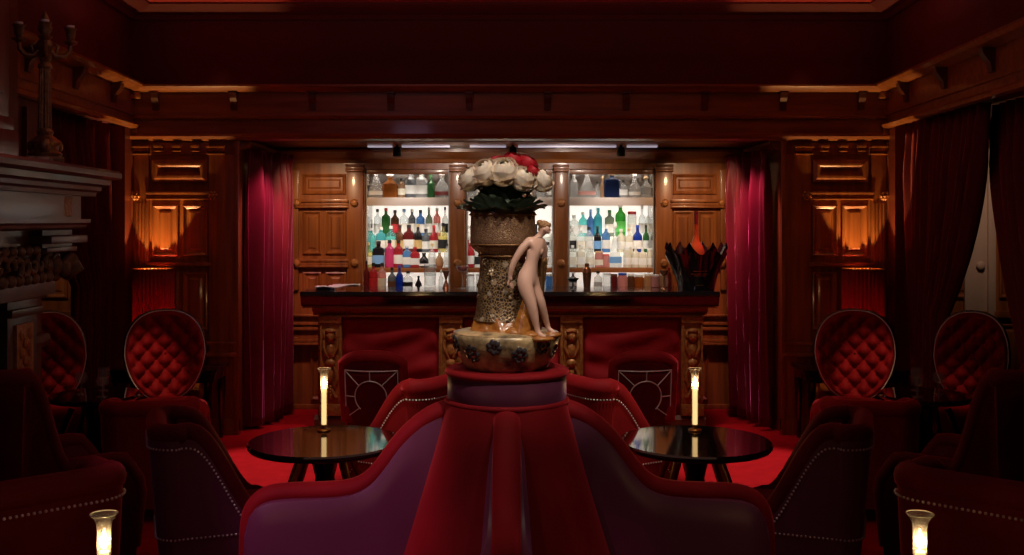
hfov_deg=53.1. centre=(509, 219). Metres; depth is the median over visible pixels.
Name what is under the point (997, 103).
trim
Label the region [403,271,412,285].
bottle
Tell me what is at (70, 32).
candle cup
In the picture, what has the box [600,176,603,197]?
bottle
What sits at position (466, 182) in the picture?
rose
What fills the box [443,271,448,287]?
jigger
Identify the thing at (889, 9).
trim
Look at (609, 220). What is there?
bottle
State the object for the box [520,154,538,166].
rose
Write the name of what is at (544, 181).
rose
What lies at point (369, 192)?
bottle
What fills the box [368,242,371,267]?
bottle
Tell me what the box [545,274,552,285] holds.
bottle
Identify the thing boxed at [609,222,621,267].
bottle
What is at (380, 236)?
bottle
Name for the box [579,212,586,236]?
bottle
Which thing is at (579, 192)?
bottle
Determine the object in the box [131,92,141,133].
trim
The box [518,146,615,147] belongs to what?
recessed light
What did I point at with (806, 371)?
console table
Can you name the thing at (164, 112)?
trim
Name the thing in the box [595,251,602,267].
bottle
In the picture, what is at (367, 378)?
chair
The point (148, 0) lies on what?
ceiling
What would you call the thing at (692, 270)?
vase
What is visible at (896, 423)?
armchair
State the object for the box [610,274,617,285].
bottle
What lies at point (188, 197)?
wall
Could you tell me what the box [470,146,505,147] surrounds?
recessed light
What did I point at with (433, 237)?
bottle
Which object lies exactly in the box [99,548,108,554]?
candle
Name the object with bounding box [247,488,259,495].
seat cushion
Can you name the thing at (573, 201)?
shelf
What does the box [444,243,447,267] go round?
bottle
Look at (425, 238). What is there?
bottle
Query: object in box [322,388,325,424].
candle
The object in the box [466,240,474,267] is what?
bottle
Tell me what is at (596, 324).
bar counter
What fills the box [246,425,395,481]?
table
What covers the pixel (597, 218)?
bottle
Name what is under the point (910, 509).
candle holder
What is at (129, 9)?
trim
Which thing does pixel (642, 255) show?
bottle
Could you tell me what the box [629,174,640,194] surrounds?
bottle
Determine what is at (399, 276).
bottle
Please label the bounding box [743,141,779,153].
trim
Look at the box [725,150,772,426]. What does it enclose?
curtain
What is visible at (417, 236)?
bottle
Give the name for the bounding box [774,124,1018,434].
wall
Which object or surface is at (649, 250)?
bottle
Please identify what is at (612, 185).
bottle
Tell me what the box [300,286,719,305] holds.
countertop
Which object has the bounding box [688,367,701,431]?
candle holder
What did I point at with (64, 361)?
tufted chair
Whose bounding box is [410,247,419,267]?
bottle
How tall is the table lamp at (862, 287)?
0.722 m
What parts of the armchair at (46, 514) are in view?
panel, nailhead trim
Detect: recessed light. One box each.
[368,146,391,147]
[402,146,449,147]
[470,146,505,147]
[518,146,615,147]
[627,146,657,147]
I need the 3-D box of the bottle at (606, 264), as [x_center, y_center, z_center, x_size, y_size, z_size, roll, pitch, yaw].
[0.847,0.359,9.030,0.064,0.120,0.065,0,0,0]
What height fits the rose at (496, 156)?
0.235 m
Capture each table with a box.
[108,362,229,437]
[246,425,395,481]
[621,425,773,482]
[790,362,911,437]
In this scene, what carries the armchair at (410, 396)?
on the floor
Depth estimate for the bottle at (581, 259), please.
9.00 m
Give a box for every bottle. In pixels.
[363,261,368,285]
[368,191,382,194]
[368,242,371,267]
[369,263,377,285]
[372,241,384,267]
[374,209,380,236]
[376,227,385,249]
[378,263,385,285]
[382,174,397,197]
[382,208,389,236]
[385,240,393,267]
[386,226,395,247]
[388,267,395,285]
[391,210,398,236]
[394,240,402,267]
[396,225,402,247]
[396,265,402,285]
[398,178,404,197]
[399,209,407,232]
[402,245,410,267]
[403,225,413,251]
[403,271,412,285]
[405,174,415,197]
[408,209,415,233]
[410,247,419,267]
[414,224,421,251]
[415,276,421,285]
[416,185,426,193]
[416,210,424,235]
[419,253,429,267]
[422,229,429,251]
[425,207,432,235]
[427,175,434,197]
[428,243,435,267]
[430,225,437,251]
[433,208,440,236]
[435,174,447,194]
[435,251,443,267]
[438,223,447,248]
[442,207,447,236]
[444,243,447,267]
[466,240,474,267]
[475,257,479,267]
[545,240,550,248]
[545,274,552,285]
[546,242,551,267]
[569,272,576,285]
[570,215,578,236]
[570,225,575,248]
[570,245,576,267]
[576,228,584,248]
[577,245,585,267]
[578,174,595,194]
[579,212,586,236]
[585,227,592,248]
[586,246,593,267]
[587,209,593,236]
[594,208,601,236]
[594,226,600,251]
[594,271,601,285]
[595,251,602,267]
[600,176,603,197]
[602,226,609,251]
[603,174,620,197]
[603,254,609,267]
[605,210,614,236]
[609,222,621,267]
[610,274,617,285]
[615,206,625,236]
[617,229,624,251]
[618,273,626,285]
[619,180,627,194]
[623,247,631,267]
[625,228,632,251]
[627,211,636,232]
[627,274,634,285]
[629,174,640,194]
[632,246,638,267]
[633,225,641,251]
[635,275,643,285]
[638,206,645,231]
[639,247,646,267]
[641,176,651,193]
[643,225,648,251]
[644,274,650,285]
[647,248,651,267]
[651,274,658,286]
[659,274,665,286]
[666,268,671,286]
[691,211,703,254]
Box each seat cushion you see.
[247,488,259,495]
[754,488,772,499]
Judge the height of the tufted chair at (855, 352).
1.042 m
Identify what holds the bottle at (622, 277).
on the countertop
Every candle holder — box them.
[89,509,118,517]
[317,367,330,431]
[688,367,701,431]
[905,509,934,517]
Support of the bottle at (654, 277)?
on the bar counter at (596, 324)
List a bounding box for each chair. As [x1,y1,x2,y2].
[42,310,87,435]
[122,308,207,404]
[338,350,407,426]
[608,350,677,426]
[812,308,897,404]
[932,310,1010,435]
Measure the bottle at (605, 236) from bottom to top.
0.238 m
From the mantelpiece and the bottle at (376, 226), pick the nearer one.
the mantelpiece
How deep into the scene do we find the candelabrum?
4.97 m
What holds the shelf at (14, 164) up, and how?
attached to the mantelpiece
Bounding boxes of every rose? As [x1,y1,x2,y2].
[457,166,483,195]
[471,158,494,186]
[488,155,502,158]
[489,157,518,202]
[502,152,521,165]
[512,166,537,191]
[519,165,539,197]
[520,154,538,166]
[521,167,553,197]
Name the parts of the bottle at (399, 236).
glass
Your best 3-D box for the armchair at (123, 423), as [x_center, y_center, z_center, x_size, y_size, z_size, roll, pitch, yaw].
[-2.001,1.316,5.810,0.543,0.669,0.600,0,0,-7]
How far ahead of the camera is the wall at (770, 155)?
8.16 m
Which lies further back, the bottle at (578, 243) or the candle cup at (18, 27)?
the bottle at (578, 243)
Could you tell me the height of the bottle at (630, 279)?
0.150 m
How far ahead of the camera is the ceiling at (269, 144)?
8.48 m
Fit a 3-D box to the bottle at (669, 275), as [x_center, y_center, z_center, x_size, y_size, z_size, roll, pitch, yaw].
[1.297,0.469,8.380,0.051,0.159,0.052,0,0,0]
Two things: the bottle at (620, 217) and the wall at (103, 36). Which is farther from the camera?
the bottle at (620, 217)
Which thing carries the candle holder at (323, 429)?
on the table at (300, 446)
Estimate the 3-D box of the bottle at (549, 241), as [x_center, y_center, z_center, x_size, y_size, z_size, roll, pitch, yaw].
[0.331,0.170,9.159,0.087,0.238,0.072,0,0,0]
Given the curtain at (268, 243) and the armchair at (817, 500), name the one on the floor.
the armchair at (817, 500)
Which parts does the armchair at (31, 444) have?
panel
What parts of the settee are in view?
seat, seat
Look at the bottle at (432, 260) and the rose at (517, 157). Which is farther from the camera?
the bottle at (432, 260)
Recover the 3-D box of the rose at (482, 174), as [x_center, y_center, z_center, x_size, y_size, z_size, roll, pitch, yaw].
[-0.090,-0.126,3.939,0.126,0.224,0.143,0,0,26]
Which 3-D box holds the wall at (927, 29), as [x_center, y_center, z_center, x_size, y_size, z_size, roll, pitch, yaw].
[2.748,-1.185,3.456,0.198,0.910,8.941,0,0,3]
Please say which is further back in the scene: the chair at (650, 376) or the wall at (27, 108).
the chair at (650, 376)
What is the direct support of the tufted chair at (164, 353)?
on the floor
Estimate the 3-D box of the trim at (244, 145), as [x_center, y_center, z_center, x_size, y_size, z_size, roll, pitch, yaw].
[-2.055,-0.575,8.435,0.090,0.070,1.030,0,0,0]
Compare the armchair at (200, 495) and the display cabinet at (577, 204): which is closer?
the armchair at (200, 495)
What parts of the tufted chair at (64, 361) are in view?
frame, seat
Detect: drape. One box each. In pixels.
[52,108,111,388]
[903,102,991,388]
[989,97,1023,369]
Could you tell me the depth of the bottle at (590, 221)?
9.25 m
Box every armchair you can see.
[0,368,146,554]
[0,455,126,554]
[98,396,210,508]
[145,405,262,554]
[348,374,447,477]
[566,372,671,478]
[754,405,874,554]
[809,396,921,508]
[873,363,1023,554]
[893,455,1023,554]
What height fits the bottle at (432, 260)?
0.213 m
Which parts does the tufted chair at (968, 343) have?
seat, frame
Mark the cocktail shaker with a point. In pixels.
(586, 272)
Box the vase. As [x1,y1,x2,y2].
[452,211,561,372]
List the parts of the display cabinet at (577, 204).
backlit panel, backlit panel, panel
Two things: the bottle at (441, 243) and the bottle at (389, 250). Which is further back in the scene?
the bottle at (441, 243)
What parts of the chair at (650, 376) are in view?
backrest, sunburst trim, panel, seat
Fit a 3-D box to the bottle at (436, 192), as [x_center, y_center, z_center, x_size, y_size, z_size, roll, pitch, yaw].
[-0.600,-0.310,9.029,0.124,0.226,0.072,0,0,0]
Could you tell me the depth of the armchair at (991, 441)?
4.39 m
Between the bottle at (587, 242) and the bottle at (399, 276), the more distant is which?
the bottle at (587, 242)
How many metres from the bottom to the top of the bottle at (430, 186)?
0.203 m
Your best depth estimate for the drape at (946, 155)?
6.92 m
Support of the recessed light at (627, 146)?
in the ceiling at (269, 144)
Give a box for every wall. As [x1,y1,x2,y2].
[8,0,50,380]
[18,0,131,124]
[42,125,245,434]
[112,20,989,141]
[246,156,247,426]
[274,148,745,408]
[767,152,773,426]
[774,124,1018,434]
[888,0,1023,124]
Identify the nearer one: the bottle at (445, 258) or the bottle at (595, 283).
the bottle at (595, 283)
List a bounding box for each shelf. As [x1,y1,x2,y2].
[0,153,121,179]
[367,198,447,205]
[368,267,447,272]
[468,267,551,272]
[570,198,652,205]
[570,267,652,272]
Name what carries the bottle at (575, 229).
on the display cabinet at (577, 204)
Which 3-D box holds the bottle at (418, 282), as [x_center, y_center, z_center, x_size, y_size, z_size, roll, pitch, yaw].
[-0.787,0.546,8.805,0.063,0.136,0.064,0,0,0]
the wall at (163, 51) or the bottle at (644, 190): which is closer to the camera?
the wall at (163, 51)
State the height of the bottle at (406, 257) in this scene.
0.199 m
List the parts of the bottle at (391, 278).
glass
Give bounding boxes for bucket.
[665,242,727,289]
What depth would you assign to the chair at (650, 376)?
6.83 m
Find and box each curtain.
[243,150,293,426]
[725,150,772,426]
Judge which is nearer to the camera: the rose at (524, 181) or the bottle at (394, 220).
the rose at (524, 181)
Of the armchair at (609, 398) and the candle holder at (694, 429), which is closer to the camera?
the candle holder at (694, 429)
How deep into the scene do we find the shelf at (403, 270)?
8.96 m
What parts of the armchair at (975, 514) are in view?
nailhead trim, panel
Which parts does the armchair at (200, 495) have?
panel, nailhead trim, panel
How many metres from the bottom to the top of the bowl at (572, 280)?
0.082 m
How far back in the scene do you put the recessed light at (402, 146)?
8.62 m
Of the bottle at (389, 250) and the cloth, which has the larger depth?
the bottle at (389, 250)
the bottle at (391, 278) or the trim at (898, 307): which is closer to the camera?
the trim at (898, 307)
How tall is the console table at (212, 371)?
0.565 m
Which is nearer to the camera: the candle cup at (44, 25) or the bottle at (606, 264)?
the candle cup at (44, 25)
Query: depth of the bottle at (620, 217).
9.25 m
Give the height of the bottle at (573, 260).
0.199 m
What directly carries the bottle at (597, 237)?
on the display cabinet at (577, 204)
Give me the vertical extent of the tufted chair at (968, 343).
1.052 m
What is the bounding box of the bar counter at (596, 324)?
[300,286,719,425]
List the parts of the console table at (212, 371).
leg, leg, leg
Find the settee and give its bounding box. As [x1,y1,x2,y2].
[239,362,774,554]
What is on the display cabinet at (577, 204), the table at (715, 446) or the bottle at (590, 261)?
the bottle at (590, 261)
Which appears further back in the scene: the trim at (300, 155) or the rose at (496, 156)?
the trim at (300, 155)
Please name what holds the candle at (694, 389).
on the candle holder at (694, 429)
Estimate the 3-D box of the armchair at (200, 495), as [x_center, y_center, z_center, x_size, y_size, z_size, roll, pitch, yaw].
[-1.276,1.246,4.507,0.620,0.807,0.568,0,0,-20]
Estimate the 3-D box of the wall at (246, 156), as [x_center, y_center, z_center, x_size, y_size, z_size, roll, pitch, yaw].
[-2.225,0.450,8.800,0.250,2.400,1.300,0,0,0]
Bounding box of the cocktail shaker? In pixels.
[582,263,591,287]
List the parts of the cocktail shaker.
lid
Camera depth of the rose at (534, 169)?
3.93 m
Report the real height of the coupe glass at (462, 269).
0.185 m
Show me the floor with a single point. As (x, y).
(257, 471)
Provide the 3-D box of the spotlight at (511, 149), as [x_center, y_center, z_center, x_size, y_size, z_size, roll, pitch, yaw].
[0.025,-0.575,8.500,0.068,0.097,0.068,0,0,0]
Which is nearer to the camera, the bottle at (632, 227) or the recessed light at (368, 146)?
the recessed light at (368, 146)
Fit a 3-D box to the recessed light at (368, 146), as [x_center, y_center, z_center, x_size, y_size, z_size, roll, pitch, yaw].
[-1.096,-0.618,8.630,0.202,0.012,0.060,0,0,0]
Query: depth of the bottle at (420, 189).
9.00 m
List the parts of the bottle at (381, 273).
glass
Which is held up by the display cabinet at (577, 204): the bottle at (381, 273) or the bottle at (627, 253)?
the bottle at (627, 253)
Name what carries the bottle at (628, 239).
on the display cabinet at (577, 204)
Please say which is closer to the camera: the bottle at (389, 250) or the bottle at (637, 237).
the bottle at (389, 250)
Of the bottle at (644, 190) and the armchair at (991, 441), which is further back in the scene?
the bottle at (644, 190)
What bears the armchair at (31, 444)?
on the floor
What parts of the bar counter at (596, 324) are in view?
velvet panel, velvet panel, velvet panel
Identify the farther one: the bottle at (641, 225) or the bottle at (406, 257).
the bottle at (641, 225)
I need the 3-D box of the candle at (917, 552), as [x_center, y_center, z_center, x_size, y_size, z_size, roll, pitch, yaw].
[1.081,0.925,2.700,0.025,0.224,0.025,0,0,0]
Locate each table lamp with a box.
[132,267,174,321]
[842,267,884,317]
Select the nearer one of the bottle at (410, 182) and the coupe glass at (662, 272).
the coupe glass at (662, 272)
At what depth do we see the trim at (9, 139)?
4.42 m
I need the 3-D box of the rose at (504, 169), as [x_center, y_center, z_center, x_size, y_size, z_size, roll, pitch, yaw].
[-0.023,-0.129,3.919,0.137,0.227,0.132,0,0,21]
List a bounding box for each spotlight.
[393,145,400,156]
[509,145,516,152]
[617,145,624,156]
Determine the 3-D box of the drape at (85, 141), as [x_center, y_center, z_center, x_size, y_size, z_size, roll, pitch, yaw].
[-2.967,0.460,6.954,0.130,2.342,1.336,0,0,-4]
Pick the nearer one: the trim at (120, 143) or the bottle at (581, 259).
the trim at (120, 143)
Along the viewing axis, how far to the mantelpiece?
5.08 m
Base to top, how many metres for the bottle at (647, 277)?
0.150 m
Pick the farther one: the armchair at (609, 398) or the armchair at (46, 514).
the armchair at (609, 398)
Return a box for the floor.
[136,409,883,554]
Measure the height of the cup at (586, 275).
0.125 m
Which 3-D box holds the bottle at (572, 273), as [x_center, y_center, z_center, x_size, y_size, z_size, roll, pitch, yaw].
[0.542,0.530,8.804,0.066,0.167,0.066,0,0,0]
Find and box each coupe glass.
[457,267,467,271]
[660,270,667,288]
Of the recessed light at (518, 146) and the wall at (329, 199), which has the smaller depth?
the recessed light at (518, 146)
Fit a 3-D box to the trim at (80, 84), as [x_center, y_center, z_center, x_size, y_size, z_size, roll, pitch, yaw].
[-2.584,-0.870,3.446,0.129,0.340,8.932,0,0,-3]
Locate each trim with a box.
[0,0,18,155]
[18,29,144,128]
[100,0,149,19]
[109,126,131,387]
[130,84,889,140]
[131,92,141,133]
[134,2,885,19]
[240,141,276,152]
[276,149,742,162]
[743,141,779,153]
[870,0,919,19]
[875,17,1023,128]
[878,92,888,133]
[888,126,910,387]
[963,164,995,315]
[989,95,1023,122]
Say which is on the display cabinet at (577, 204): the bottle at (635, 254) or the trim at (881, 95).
the bottle at (635, 254)
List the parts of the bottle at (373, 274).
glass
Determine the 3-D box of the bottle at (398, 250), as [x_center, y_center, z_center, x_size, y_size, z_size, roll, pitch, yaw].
[-0.983,0.298,9.029,0.086,0.244,0.072,0,0,0]
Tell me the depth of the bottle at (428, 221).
9.25 m
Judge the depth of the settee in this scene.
3.89 m
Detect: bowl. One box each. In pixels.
[567,278,578,287]
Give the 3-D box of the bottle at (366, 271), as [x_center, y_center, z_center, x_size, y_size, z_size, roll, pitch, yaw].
[-1.234,0.482,8.805,0.054,0.264,0.055,0,0,0]
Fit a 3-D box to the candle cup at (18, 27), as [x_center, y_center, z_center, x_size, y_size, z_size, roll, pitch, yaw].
[-2.375,-0.903,4.952,0.068,0.087,0.067,0,0,-25]
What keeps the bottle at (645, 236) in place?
on the display cabinet at (577, 204)
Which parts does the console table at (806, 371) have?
leg, leg, leg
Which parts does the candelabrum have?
arm, arm, arm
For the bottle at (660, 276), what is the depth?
8.35 m
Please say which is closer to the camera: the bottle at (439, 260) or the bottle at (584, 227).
the bottle at (439, 260)
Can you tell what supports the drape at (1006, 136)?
hanging from the wall at (927, 29)
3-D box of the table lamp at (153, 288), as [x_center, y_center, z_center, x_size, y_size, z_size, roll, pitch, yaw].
[-2.677,0.723,7.690,0.308,0.722,0.308,0,0,13]
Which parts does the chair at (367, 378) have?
seat, panel, sunburst trim, backrest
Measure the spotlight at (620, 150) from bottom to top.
0.097 m
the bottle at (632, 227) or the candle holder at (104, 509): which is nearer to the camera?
the candle holder at (104, 509)
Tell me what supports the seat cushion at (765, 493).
on the armchair at (817, 500)
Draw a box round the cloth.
[315,283,360,289]
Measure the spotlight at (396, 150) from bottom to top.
0.097 m
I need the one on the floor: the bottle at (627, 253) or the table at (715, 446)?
the table at (715, 446)
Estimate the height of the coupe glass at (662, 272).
0.145 m
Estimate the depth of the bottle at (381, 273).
8.78 m
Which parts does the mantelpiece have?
frieze moulding, shelf moulding, inlay panel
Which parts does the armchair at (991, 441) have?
panel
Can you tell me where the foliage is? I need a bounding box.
[457,185,546,211]
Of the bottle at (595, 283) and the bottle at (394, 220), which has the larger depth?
the bottle at (394, 220)
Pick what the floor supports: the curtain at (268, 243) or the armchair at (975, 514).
the armchair at (975, 514)
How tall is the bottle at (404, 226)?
0.251 m
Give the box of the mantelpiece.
[0,153,121,374]
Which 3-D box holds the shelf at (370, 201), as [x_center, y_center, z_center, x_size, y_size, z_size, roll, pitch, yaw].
[-0.896,-0.161,9.142,0.711,0.072,0.372,0,0,0]
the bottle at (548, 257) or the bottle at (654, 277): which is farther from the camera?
the bottle at (548, 257)
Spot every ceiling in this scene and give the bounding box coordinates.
[148,0,871,1]
[255,142,764,147]
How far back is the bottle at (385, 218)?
9.25 m
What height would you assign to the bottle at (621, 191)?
0.154 m
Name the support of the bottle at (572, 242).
on the display cabinet at (577, 204)
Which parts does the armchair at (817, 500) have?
panel, nailhead trim, panel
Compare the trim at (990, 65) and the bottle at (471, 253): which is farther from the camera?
the bottle at (471, 253)
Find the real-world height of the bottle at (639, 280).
0.142 m
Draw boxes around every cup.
[11,23,25,41]
[38,21,52,39]
[63,27,77,45]
[582,272,591,287]
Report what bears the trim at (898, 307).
attached to the wall at (831, 197)
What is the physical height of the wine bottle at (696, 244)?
0.604 m
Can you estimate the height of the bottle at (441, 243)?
0.265 m
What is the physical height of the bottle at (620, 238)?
0.211 m
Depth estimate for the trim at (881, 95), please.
7.84 m
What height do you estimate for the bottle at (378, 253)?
0.235 m
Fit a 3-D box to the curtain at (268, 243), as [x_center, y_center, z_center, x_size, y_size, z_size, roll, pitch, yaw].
[-1.956,0.534,8.380,0.174,2.172,0.770,0,0,10]
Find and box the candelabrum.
[11,11,77,162]
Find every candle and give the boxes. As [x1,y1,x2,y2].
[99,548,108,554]
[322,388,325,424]
[693,388,696,424]
[915,548,924,554]
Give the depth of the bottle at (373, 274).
8.78 m
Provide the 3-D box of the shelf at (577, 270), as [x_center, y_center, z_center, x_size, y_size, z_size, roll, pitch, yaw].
[0.887,0.440,9.143,0.728,0.040,0.370,0,0,0]

